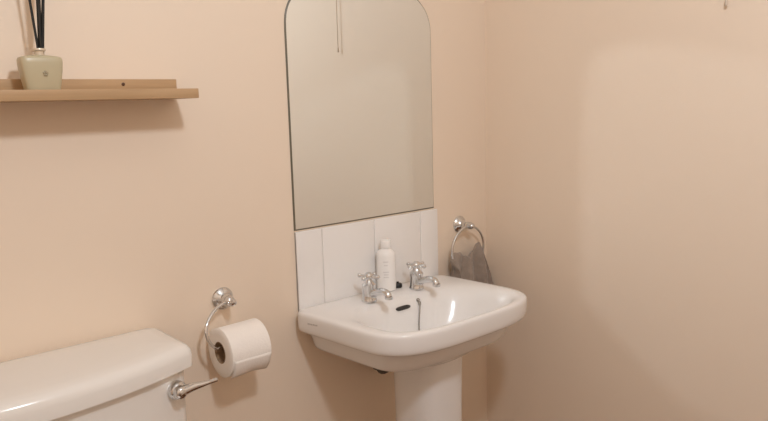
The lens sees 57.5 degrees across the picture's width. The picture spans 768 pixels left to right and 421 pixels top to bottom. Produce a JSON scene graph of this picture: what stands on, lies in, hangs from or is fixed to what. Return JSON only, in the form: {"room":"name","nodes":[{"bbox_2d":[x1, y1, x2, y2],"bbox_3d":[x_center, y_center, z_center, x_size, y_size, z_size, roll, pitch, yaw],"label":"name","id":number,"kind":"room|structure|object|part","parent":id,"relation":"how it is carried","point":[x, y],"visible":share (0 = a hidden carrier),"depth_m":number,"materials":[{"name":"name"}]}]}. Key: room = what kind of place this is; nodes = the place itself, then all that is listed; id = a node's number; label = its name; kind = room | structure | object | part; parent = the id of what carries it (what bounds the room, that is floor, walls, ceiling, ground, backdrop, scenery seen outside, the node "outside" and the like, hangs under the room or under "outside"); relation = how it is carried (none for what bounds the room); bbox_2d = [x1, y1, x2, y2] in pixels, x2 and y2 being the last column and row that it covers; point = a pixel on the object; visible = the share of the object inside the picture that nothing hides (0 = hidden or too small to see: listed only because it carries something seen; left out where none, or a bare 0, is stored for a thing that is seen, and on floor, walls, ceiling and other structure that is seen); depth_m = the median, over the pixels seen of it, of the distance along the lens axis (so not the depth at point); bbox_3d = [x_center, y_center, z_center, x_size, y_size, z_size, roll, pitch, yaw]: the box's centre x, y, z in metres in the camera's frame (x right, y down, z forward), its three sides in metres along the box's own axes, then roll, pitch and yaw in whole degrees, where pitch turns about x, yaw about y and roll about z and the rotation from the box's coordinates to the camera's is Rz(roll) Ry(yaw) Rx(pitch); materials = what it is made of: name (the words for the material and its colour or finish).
{"room":"bathroom","nodes":[
{"label":"bathroom","id":0,"kind":"room"},
{"bbox_2d":[0,0,486,420],"bbox_3d":[-0.532,-0.141,1.235,2.241,2.400,0.100,-9,11,-40],"label":"wall","id":1,"kind":"structure","parent":0,"point":[117,217],"depth_m":1.32,"materials":[{"name":"paint"}]},
{"bbox_2d":[0,79,198,101],"bbox_3d":[-0.633,-0.173,1.008,0.743,0.036,0.100,-9,11,-40],"label":"wall shelf","id":2,"kind":"object","parent":1,"relation":"attached to","point":[11,90],"visible":1,"depth_m":1.14,"materials":[{"name":"brown wood"}]},
{"bbox_2d":[16,0,62,89],"bbox_3d":[-0.538,-0.304,1.077,0.062,0.235,0.042,-9,11,-40],"label":"reed diffuser","id":3,"kind":"object","parent":2,"relation":"on","point":[38,71],"visible":0.94,"depth_m":1.08,"materials":[{"name":"ceramic"}]},
{"bbox_2d":[16,55,62,89],"bbox_3d":[-0.533,-0.214,1.088,0.062,0.054,0.034,-9,11,-40],"label":"bottle","id":4,"kind":"object","parent":3,"relation":"attached to","point":[36,72],"depth_m":1.07,"materials":[{"name":"ceramic"}]},
{"bbox_3d":[-0.662,-0.185,1.039,0.743,0.019,0.014,-9,11,-40],"label":"panel","id":5,"kind":"part","parent":2,"relation":"part of","materials":[{"name":"brown wood"}]},
{"bbox_2d":[204,287,236,349],"bbox_3d":[-0.312,0.207,1.361,0.103,0.102,0.067,-9,11,-40],"label":"toilet roll holder","id":6,"kind":"object","parent":1,"relation":"attached to","point":[222,298],"visible":0.85,"depth_m":1.36,"materials":[{"name":"silver metal"}]},
{"bbox_3d":[-0.303,0.218,1.353,0.103,0.082,0.041,-9,11,-40],"label":"hook arm","id":7,"kind":"part","parent":6,"relation":"part of","materials":[{"name":"silver metal"}]},
{"bbox_3d":[-0.299,0.178,1.366,0.020,0.020,0.028,-9,11,-40],"label":"knob","id":8,"kind":"part","parent":6,"relation":"part of","materials":[{"name":"silver metal"}]},
{"bbox_2d":[208,318,270,378],"bbox_3d":[-0.280,0.266,1.357,0.085,0.098,0.100,-9,11,-40],"label":"toilet roll","id":9,"kind":"object","parent":6,"relation":"hanging from","point":[246,345],"visible":0.98,"depth_m":1.33,"materials":[{"name":"white paper"}]},
{"bbox_2d":[284,0,433,230],"bbox_3d":[-0.040,-0.247,1.585,0.420,0.537,0.003,-9,11,-40],"label":"wall mirror","id":10,"kind":"object","parent":1,"relation":"attached to","point":[359,87],"visible":1,"depth_m":1.57,"materials":[{"name":"silver mirror"}]},
{"bbox_2d":[294,209,437,311],"bbox_3d":[-0.026,0.116,1.641,0.427,0.192,0.008,-9,11,-40],"label":"tile backsplash","id":11,"kind":"structure","parent":1,"relation":"attached to","point":[329,260],"depth_m":1.60,"materials":[{"name":"white tile"}]},
{"bbox_2d":[451,216,484,258],"bbox_3d":[0.213,0.089,1.818,0.126,0.147,0.053,-9,11,-40],"label":"towel ring","id":12,"kind":"object","parent":1,"relation":"attached to","point":[459,224],"visible":0.85,"depth_m":1.81,"materials":[{"name":"silver metal"}]},
{"bbox_3d":[0.222,0.039,1.801,0.019,0.019,0.027,-9,11,-40],"label":"knob","id":13,"kind":"part","parent":12,"relation":"part of","materials":[{"name":"silver metal"}]},
{"bbox_2d":[450,242,493,284],"bbox_3d":[0.235,0.174,1.835,0.166,0.180,0.053,-9,11,-40],"label":"hand towel","id":14,"kind":"object","parent":12,"relation":"hanging from","point":[474,266],"visible":0.53,"depth_m":1.82,"materials":[{"name":"grey fabric"}]},
{"bbox_2d":[485,0,767,420],"bbox_3d":[1.030,-0.160,1.068,0.100,2.400,2.200,-9,11,-40],"label":"wall","id":15,"kind":"structure","parent":0,"point":[627,140],"depth_m":1.57,"materials":[{"name":"paint"}]},
{"bbox_3d":[0.259,1.204,0.564,2.241,0.100,2.400,-9,11,-40],"label":"floor","id":16,"kind":"structure","parent":0,"visible":0},
{"bbox_2d":[0,328,217,420],"bbox_3d":[-0.385,0.685,0.964,0.555,0.840,0.648,-9,11,-40],"label":"toilet","id":17,"kind":"object","parent":16,"relation":"on","point":[138,375],"visible":1,"depth_m":1.10,"materials":[{"name":"white ceramic"}]},
{"bbox_3d":[-0.342,0.303,1.169,0.033,0.033,0.027,-9,11,-40],"label":"flush lever","id":18,"kind":"part","parent":17,"relation":"part of","materials":[{"name":"silver metal"}]},
{"bbox_3d":[-0.316,0.299,1.186,0.071,0.021,0.021,-9,11,-40],"label":"lever arm","id":19,"kind":"part","parent":17,"relation":"part of","materials":[{"name":"silver metal"}]},
{"bbox_2d":[298,261,526,420],"bbox_3d":[0.091,0.565,1.579,0.450,0.866,0.345,-9,11,-40],"label":"pedestal sink","id":20,"kind":"object","parent":16,"relation":"on","point":[420,331],"visible":1,"depth_m":1.49,"materials":[{"name":"white ceramic"}]},
{"bbox_2d":[357,272,392,302],"bbox_3d":[-0.017,0.171,1.531,0.054,0.066,0.103,-9,11,-40],"label":"tap","id":21,"kind":"object","parent":20,"relation":"on","point":[370,294],"depth_m":1.54,"materials":[{"name":"silver metal"}]},
{"bbox_2d":[376,239,395,291],"bbox_3d":[0.005,0.127,1.629,0.044,0.119,0.044,-9,11,-40],"label":"soap bottle","id":22,"kind":"object","parent":20,"relation":"on","point":[385,256],"visible":0.93,"depth_m":1.61,"materials":[{"name":"white plastic"}]},
{"bbox_2d":[396,281,401,287],"bbox_3d":[0.033,0.175,1.659,0.021,0.014,0.021,-9,11,-40],"label":"plug","id":23,"kind":"object","parent":20,"relation":"on","point":[398,284],"visible":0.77,"depth_m":1.65,"materials":[{"name":"black rubber"}]},
{"bbox_2d":[298,275,526,371],"bbox_3d":[0.086,0.260,1.529,0.449,0.130,0.333,-9,11,-40],"label":"basin","id":24,"kind":"object","parent":20,"relation":"in","point":[424,326],"depth_m":1.48,"materials":[{"name":"white ceramic"}]},
{"bbox_3d":[0.084,0.255,1.587,0.012,0.098,0.073,-3,9,-6],"label":"plug chain","id":25,"kind":"part","parent":20,"relation":"part of","materials":[{"name":"silver metal"}]},
{"bbox_2d":[406,261,440,289],"bbox_3d":[0.091,0.153,1.625,0.056,0.066,0.104,-9,11,-40],"label":"tap","id":26,"kind":"object","parent":20,"relation":"on","point":[417,281],"depth_m":1.63,"materials":[{"name":"silver metal"}]}
]}

